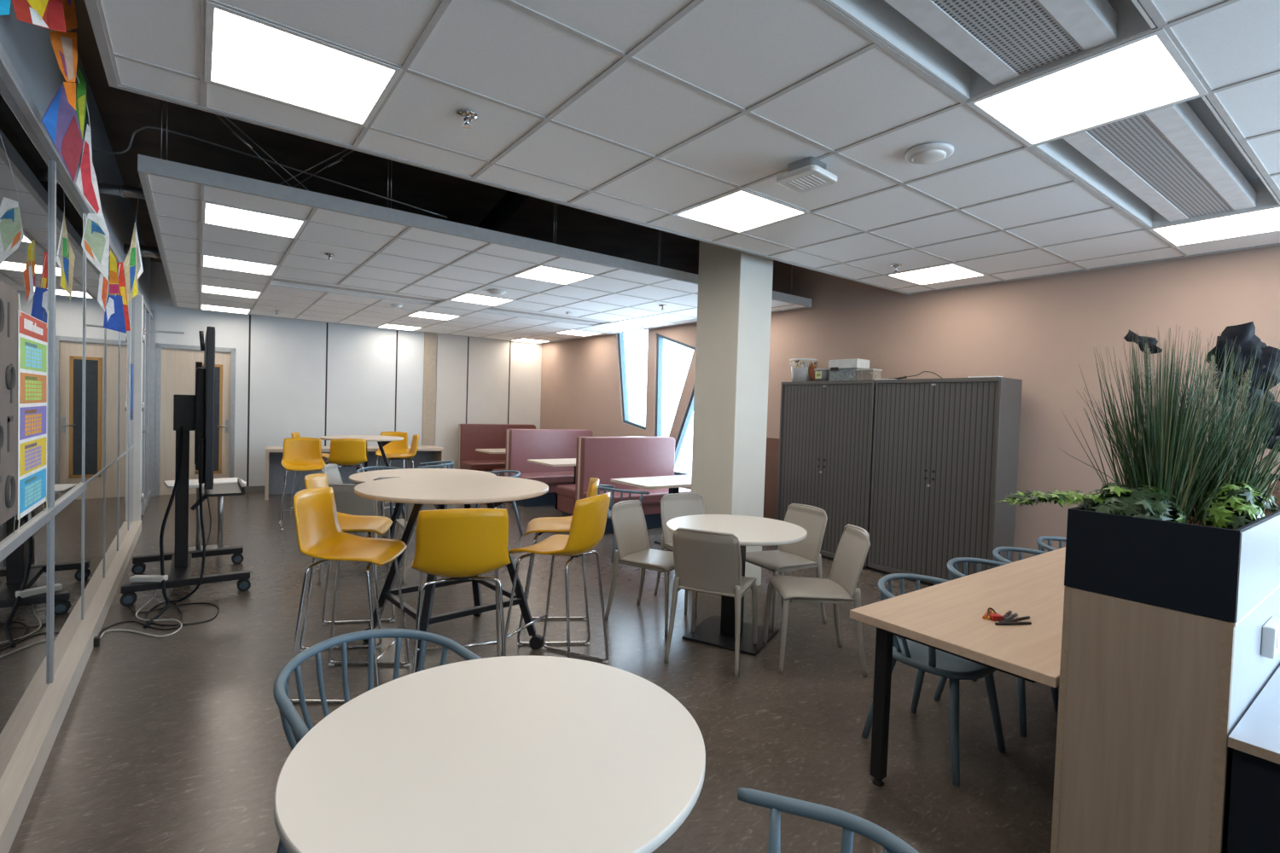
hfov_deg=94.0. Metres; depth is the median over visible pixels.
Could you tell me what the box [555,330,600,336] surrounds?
ceiling light
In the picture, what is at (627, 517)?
plastic chair
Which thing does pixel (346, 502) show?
plastic chair
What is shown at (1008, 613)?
pen
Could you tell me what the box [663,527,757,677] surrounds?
plastic chair
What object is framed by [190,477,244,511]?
tray
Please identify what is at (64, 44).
drawing
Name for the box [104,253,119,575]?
window
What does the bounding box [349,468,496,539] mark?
round table
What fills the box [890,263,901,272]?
sprinkler
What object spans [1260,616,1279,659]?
socket
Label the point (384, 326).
ceiling light
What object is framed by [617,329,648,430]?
window
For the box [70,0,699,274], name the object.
ceiling
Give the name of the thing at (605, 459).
bench
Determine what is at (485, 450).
table
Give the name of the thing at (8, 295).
poster
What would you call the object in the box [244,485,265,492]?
baseboard
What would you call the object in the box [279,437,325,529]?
bar stool
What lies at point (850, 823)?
spindle chair
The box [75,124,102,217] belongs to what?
drawing
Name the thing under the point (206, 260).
ceiling light
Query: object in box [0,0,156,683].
wall
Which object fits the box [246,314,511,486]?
trim
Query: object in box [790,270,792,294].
wire
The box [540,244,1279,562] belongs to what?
wall
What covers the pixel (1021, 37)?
grille
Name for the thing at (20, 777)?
trim
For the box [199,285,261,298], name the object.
ceiling light
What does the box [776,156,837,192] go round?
wireless access point
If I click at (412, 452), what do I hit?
bar stool
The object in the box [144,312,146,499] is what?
window
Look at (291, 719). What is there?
spindle chair
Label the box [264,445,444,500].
console desk
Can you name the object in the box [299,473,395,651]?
bar stool
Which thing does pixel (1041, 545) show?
spindle chair
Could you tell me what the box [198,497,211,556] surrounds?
cable
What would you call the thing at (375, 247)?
ceiling
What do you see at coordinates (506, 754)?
round table
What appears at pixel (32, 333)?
poster
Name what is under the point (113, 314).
drawing
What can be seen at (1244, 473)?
grass plant
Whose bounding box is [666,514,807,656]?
round table
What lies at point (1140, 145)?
grille
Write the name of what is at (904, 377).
cable
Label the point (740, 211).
ceiling light
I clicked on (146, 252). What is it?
pipe
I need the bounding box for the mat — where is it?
[373,477,399,480]
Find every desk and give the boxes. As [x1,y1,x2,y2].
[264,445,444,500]
[1226,666,1279,852]
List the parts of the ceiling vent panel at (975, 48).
plate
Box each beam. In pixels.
[268,276,446,305]
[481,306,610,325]
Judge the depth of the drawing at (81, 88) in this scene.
2.50 m
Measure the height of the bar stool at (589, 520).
1.026 m
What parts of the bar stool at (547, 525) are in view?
sled frame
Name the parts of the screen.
panel, glass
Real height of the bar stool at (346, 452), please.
1.026 m
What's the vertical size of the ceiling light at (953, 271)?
0.054 m
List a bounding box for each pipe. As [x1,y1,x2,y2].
[97,181,145,199]
[123,244,161,258]
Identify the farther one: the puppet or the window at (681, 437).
the window at (681, 437)
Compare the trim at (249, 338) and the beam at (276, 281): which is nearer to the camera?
the beam at (276, 281)
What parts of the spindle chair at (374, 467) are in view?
rail, leg, leg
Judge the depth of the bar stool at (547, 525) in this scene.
3.89 m
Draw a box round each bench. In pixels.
[458,424,535,471]
[492,429,592,506]
[555,436,691,534]
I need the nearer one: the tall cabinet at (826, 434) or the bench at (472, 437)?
the tall cabinet at (826, 434)
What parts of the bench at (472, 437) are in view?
seat, seat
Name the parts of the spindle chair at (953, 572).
leg, rail, leg, leg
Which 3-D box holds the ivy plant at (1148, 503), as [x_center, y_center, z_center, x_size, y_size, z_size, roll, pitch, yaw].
[1.383,0.243,1.813,0.493,0.154,0.294,2,2,14]
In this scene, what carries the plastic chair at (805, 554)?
on the floor
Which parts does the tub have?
lid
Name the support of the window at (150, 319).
in the wall at (30, 70)
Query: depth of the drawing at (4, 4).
1.61 m
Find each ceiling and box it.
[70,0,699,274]
[84,0,1279,295]
[137,153,811,343]
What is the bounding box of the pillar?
[691,240,773,586]
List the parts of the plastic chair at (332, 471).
backrest, leg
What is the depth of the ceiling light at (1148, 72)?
2.24 m
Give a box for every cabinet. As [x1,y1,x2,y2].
[776,379,876,569]
[867,376,1022,586]
[1050,472,1279,852]
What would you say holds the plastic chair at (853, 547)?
on the floor
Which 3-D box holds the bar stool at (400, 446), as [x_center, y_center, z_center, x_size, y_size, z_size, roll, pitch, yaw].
[-3.833,0.600,9.234,0.466,1.026,0.496,1,2,-15]
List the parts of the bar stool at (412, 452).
sled frame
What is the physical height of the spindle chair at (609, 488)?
0.733 m
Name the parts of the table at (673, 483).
post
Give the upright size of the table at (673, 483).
0.737 m
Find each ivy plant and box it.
[992,482,1192,523]
[1198,478,1268,529]
[1260,492,1279,512]
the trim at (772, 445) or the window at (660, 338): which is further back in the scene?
the window at (660, 338)
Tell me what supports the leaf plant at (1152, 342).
on the cabinet at (1171, 635)
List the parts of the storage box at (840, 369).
lid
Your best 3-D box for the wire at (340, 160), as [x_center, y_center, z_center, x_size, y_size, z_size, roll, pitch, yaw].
[-2.010,-1.801,3.979,0.679,0.594,0.057,1,2,-35]
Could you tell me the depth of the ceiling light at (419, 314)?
8.56 m
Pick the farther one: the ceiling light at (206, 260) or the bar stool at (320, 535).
the ceiling light at (206, 260)
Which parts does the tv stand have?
power strip, leg, leg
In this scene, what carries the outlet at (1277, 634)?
attached to the cabinet at (1171, 635)
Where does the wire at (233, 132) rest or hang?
hanging from the ceiling at (122, 112)
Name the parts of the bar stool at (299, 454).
sled frame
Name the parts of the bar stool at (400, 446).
sled frame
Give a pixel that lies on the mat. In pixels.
(384, 477)
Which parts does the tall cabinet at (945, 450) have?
door, door, paper strip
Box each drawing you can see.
[0,0,10,15]
[11,0,66,32]
[40,84,83,182]
[49,30,77,81]
[62,0,77,30]
[63,81,75,110]
[75,67,86,139]
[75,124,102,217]
[81,213,109,280]
[97,273,109,311]
[103,295,126,333]
[109,250,119,294]
[117,261,130,331]
[123,225,138,307]
[135,226,143,279]
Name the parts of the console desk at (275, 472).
panel, panel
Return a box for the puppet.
[808,361,815,381]
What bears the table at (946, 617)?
on the floor
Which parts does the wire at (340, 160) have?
rod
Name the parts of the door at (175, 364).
pane frame, pane, handle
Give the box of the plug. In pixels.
[93,636,100,647]
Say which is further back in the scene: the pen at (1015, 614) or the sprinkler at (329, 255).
the sprinkler at (329, 255)
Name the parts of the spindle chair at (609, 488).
seat, arm post, leg, rail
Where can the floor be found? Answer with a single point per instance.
(177, 742)
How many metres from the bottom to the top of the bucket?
0.258 m
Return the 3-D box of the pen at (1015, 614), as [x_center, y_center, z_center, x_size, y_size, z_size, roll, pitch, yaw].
[1.434,0.738,2.311,0.119,0.013,0.012,1,2,-39]
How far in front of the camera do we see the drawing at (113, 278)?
3.36 m
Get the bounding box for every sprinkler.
[324,252,336,261]
[456,109,477,128]
[658,304,666,310]
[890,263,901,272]
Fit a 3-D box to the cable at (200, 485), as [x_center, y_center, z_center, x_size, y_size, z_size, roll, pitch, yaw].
[-3.281,0.811,4.399,0.183,0.925,0.278,2,2,7]
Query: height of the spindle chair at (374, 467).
0.733 m
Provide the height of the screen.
1.105 m
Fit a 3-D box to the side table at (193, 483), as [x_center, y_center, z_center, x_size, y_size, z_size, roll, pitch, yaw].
[-4.203,0.866,5.776,0.600,0.667,0.480,0,2,-42]
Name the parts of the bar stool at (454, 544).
sled frame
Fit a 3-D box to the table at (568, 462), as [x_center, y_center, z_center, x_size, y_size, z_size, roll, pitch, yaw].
[-0.796,0.861,8.628,1.490,0.737,0.770,1,2,-37]
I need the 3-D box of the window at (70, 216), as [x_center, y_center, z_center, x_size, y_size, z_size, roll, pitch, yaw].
[-3.069,-0.029,3.206,0.010,2.455,0.972,1,2,-37]
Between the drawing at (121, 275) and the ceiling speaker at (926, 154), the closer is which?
the ceiling speaker at (926, 154)
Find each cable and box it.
[97,601,219,636]
[100,589,182,638]
[143,426,182,628]
[169,483,205,602]
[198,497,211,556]
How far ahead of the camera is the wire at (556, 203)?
4.94 m
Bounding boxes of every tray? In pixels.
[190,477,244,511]
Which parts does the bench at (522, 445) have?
seat, seat, backrest, seat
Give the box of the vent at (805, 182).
[786,174,826,190]
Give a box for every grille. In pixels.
[488,308,602,323]
[931,0,1084,75]
[1087,114,1233,218]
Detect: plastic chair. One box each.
[317,483,390,583]
[322,464,383,537]
[394,503,455,583]
[605,500,697,636]
[654,493,705,615]
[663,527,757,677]
[745,503,827,632]
[762,524,870,676]
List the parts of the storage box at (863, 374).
lid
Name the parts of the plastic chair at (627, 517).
leg, backrest, leg, seat frame, seat, leg, leg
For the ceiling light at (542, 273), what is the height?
0.054 m
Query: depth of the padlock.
2.28 m
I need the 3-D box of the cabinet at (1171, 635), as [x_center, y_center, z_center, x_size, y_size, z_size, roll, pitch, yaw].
[2.540,0.888,2.503,2.922,1.247,0.392,1,2,-37]
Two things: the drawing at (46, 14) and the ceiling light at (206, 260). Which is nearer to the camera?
the drawing at (46, 14)
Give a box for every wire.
[160,99,308,191]
[279,148,391,208]
[552,203,557,244]
[657,230,661,266]
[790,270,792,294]
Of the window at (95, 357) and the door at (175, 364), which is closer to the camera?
the window at (95, 357)
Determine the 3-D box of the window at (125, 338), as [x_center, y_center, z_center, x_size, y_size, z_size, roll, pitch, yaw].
[-4.852,-0.155,5.615,0.010,2.455,0.972,1,2,-37]
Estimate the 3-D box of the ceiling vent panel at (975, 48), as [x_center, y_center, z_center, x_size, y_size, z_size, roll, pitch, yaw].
[0.734,-1.356,1.564,1.788,0.180,0.570,1,2,-37]
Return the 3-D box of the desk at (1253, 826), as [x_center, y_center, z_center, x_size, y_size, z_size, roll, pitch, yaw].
[2.713,1.165,1.963,2.602,0.737,0.750,1,2,-37]
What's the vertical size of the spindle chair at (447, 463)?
0.733 m
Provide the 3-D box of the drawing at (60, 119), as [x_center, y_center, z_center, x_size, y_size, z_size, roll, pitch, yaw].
[-2.279,-1.163,2.359,0.013,0.371,0.134,2,2,17]
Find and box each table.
[164,477,246,551]
[273,656,705,852]
[320,435,405,506]
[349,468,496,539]
[354,475,548,672]
[475,448,505,453]
[527,458,575,484]
[610,474,691,544]
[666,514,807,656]
[849,546,1065,786]
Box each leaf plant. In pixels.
[1123,330,1188,432]
[1206,321,1279,464]
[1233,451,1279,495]
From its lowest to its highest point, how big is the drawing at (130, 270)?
0.603 m
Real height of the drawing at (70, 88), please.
0.109 m
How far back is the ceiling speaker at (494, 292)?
6.49 m
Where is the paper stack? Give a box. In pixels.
[213,478,237,483]
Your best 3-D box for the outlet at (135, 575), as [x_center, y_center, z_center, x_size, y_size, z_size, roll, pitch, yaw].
[-3.546,1.077,4.308,0.186,0.002,0.036,2,2,-8]
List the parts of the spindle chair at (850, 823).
arm post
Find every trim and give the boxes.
[0,520,141,852]
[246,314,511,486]
[763,437,779,519]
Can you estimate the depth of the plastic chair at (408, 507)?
5.01 m
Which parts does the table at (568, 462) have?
post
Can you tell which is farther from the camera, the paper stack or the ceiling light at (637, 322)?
the ceiling light at (637, 322)
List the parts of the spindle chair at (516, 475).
rail, leg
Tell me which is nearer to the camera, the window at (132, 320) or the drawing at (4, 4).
the drawing at (4, 4)
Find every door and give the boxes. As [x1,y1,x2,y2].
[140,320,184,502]
[154,343,235,495]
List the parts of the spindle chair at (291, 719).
leg, arm post, rail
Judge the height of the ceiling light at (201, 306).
0.054 m
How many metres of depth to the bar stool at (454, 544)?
2.73 m
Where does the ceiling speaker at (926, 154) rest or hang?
attached to the ceiling at (644, 113)
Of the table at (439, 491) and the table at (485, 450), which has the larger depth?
the table at (485, 450)
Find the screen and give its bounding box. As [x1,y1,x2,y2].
[195,326,215,489]
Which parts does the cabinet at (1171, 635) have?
panel, panel, panel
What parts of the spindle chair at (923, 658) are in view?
leg, rail, leg, arm post, seat, leg, leg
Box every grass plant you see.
[1058,325,1279,525]
[1120,337,1279,523]
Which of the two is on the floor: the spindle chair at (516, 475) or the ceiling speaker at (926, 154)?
the spindle chair at (516, 475)
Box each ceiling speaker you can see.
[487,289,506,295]
[904,142,954,164]
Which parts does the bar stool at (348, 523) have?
sled frame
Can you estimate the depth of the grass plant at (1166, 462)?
1.75 m
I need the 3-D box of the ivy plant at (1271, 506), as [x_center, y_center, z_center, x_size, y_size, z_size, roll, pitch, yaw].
[2.261,0.289,2.219,0.388,0.103,0.172,1,2,-37]
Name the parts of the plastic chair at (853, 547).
leg, leg, seat, seat frame, leg, backrest, leg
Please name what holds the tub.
on the tall cabinet at (826, 434)
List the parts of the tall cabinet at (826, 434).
door, door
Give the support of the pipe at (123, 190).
attached to the wall at (30, 70)
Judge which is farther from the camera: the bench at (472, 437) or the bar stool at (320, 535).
the bench at (472, 437)
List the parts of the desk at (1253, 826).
panel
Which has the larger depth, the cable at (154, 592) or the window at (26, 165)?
the cable at (154, 592)
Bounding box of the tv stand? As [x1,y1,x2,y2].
[119,361,250,606]
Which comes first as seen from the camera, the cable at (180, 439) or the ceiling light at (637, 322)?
the cable at (180, 439)
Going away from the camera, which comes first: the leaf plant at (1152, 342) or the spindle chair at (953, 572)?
the leaf plant at (1152, 342)
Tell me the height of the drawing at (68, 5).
0.146 m
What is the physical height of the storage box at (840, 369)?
0.225 m
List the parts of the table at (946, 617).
leg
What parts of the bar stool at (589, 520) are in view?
sled frame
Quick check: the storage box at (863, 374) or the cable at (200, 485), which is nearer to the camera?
the cable at (200, 485)
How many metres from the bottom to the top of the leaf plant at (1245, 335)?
0.686 m
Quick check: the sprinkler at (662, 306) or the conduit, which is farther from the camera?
the sprinkler at (662, 306)
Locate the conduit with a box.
[92,126,447,218]
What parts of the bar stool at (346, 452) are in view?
sled frame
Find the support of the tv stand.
on the floor
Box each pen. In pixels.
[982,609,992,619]
[994,622,1031,625]
[998,610,1012,622]
[999,616,1029,622]
[1002,612,1018,621]
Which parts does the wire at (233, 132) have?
rod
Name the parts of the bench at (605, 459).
seat, seat, backrest, seat, seat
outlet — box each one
[133,575,161,576]
[1276,633,1279,648]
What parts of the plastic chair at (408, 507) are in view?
leg, leg, seat, backrest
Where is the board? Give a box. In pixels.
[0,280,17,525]
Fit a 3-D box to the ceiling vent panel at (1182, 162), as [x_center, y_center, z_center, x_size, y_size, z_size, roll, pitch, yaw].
[2.662,-1.334,2.993,1.788,0.180,0.570,1,2,-37]
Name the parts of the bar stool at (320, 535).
sled frame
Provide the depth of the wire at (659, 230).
5.59 m
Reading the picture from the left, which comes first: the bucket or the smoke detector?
the smoke detector
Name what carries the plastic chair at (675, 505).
on the floor
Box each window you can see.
[0,76,52,779]
[53,168,84,674]
[84,215,104,615]
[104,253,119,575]
[118,278,129,548]
[129,296,134,526]
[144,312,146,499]
[148,319,151,490]
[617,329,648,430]
[655,333,695,436]
[674,387,694,475]
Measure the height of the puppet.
0.211 m
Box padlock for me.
[987,607,1003,621]
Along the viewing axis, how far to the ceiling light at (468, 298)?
7.12 m
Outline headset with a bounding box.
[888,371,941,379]
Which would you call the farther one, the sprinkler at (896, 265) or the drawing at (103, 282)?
the sprinkler at (896, 265)
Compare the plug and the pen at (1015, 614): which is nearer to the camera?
the pen at (1015, 614)
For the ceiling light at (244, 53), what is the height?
0.054 m
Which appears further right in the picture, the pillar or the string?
the pillar
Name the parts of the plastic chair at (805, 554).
leg, seat, seat frame, leg, backrest, leg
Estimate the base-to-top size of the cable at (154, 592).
0.102 m
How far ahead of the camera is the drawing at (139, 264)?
4.29 m
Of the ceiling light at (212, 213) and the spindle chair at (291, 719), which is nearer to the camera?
the spindle chair at (291, 719)
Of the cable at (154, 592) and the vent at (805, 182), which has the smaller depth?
the vent at (805, 182)
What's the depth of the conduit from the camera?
3.84 m
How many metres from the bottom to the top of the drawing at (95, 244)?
0.329 m
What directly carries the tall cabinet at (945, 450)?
on the floor
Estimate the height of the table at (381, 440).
0.995 m
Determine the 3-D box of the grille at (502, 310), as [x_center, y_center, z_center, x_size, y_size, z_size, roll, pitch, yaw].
[-1.278,-1.545,8.313,1.764,0.010,0.200,1,2,-37]
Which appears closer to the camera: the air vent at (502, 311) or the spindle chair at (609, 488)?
the spindle chair at (609, 488)
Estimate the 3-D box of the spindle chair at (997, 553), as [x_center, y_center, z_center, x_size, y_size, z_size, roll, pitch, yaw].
[2.326,1.114,3.479,0.570,0.733,0.496,1,2,-37]
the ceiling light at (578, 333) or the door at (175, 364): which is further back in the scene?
the ceiling light at (578, 333)
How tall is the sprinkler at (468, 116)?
0.053 m
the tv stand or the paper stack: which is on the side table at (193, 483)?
the paper stack
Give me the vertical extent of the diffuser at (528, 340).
0.012 m
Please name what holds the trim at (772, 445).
attached to the wall at (1039, 332)
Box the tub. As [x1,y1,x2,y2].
[814,368,829,381]
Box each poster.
[17,293,48,533]
[130,363,133,420]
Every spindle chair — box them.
[273,628,481,852]
[356,465,404,518]
[416,460,453,469]
[475,470,523,535]
[597,484,649,563]
[737,787,919,852]
[861,573,1006,785]
[933,557,1058,737]
[992,546,1047,564]
[1036,535,1066,552]
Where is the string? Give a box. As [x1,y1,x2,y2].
[51,29,139,296]
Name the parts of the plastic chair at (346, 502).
leg, backrest, leg, leg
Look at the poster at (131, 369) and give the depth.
6.17 m
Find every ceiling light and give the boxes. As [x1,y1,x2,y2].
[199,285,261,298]
[199,304,251,314]
[200,254,279,276]
[201,201,307,238]
[204,0,402,127]
[376,324,423,331]
[407,311,459,320]
[448,293,514,306]
[509,338,550,343]
[512,265,597,285]
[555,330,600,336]
[616,318,671,326]
[673,188,809,233]
[884,262,988,285]
[965,28,1208,147]
[1148,206,1279,247]
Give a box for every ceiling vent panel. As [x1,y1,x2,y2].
[825,0,1156,99]
[1034,95,1279,227]
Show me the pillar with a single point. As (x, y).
(734, 299)
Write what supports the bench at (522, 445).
on the floor
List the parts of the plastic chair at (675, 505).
leg, seat, seat frame, backrest, leg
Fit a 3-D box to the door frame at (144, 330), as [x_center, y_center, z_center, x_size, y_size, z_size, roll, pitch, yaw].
[-5.642,-0.164,7.021,0.451,2.520,0.981,1,2,-37]
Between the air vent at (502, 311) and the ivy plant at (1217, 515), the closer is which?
the ivy plant at (1217, 515)
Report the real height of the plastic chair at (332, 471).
0.821 m
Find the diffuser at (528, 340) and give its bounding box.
[512,338,546,343]
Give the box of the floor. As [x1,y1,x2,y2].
[8,491,1058,852]
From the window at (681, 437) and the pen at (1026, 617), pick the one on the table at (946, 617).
the pen at (1026, 617)
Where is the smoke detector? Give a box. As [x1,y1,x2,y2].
[390,303,402,308]
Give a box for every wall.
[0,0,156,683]
[151,261,541,486]
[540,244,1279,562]
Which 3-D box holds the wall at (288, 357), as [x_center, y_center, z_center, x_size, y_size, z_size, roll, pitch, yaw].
[-5.921,-0.677,9.602,10.300,3.420,0.231,1,2,-32]
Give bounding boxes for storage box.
[828,358,869,380]
[855,368,882,380]
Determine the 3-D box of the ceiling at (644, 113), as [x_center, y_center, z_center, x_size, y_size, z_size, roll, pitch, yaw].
[2.351,-1.254,1.582,6.239,0.090,6.710,1,2,-37]
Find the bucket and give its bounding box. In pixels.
[789,358,818,381]
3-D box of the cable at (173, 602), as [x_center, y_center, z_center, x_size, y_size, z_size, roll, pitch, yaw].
[-3.246,1.274,4.072,0.616,0.010,0.879,1,2,-37]
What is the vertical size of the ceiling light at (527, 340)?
0.054 m
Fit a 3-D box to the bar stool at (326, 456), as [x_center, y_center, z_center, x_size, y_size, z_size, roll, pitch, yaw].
[-4.614,0.599,8.387,0.496,1.026,0.466,1,2,-19]
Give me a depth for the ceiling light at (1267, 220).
3.72 m
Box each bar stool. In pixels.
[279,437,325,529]
[287,487,410,703]
[290,432,329,508]
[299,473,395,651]
[326,438,366,471]
[375,431,408,471]
[379,434,419,508]
[410,508,511,674]
[500,492,610,663]
[517,477,599,645]
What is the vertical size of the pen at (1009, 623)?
0.011 m
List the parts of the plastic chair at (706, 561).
leg, leg, backrest, seat frame, seat, leg, leg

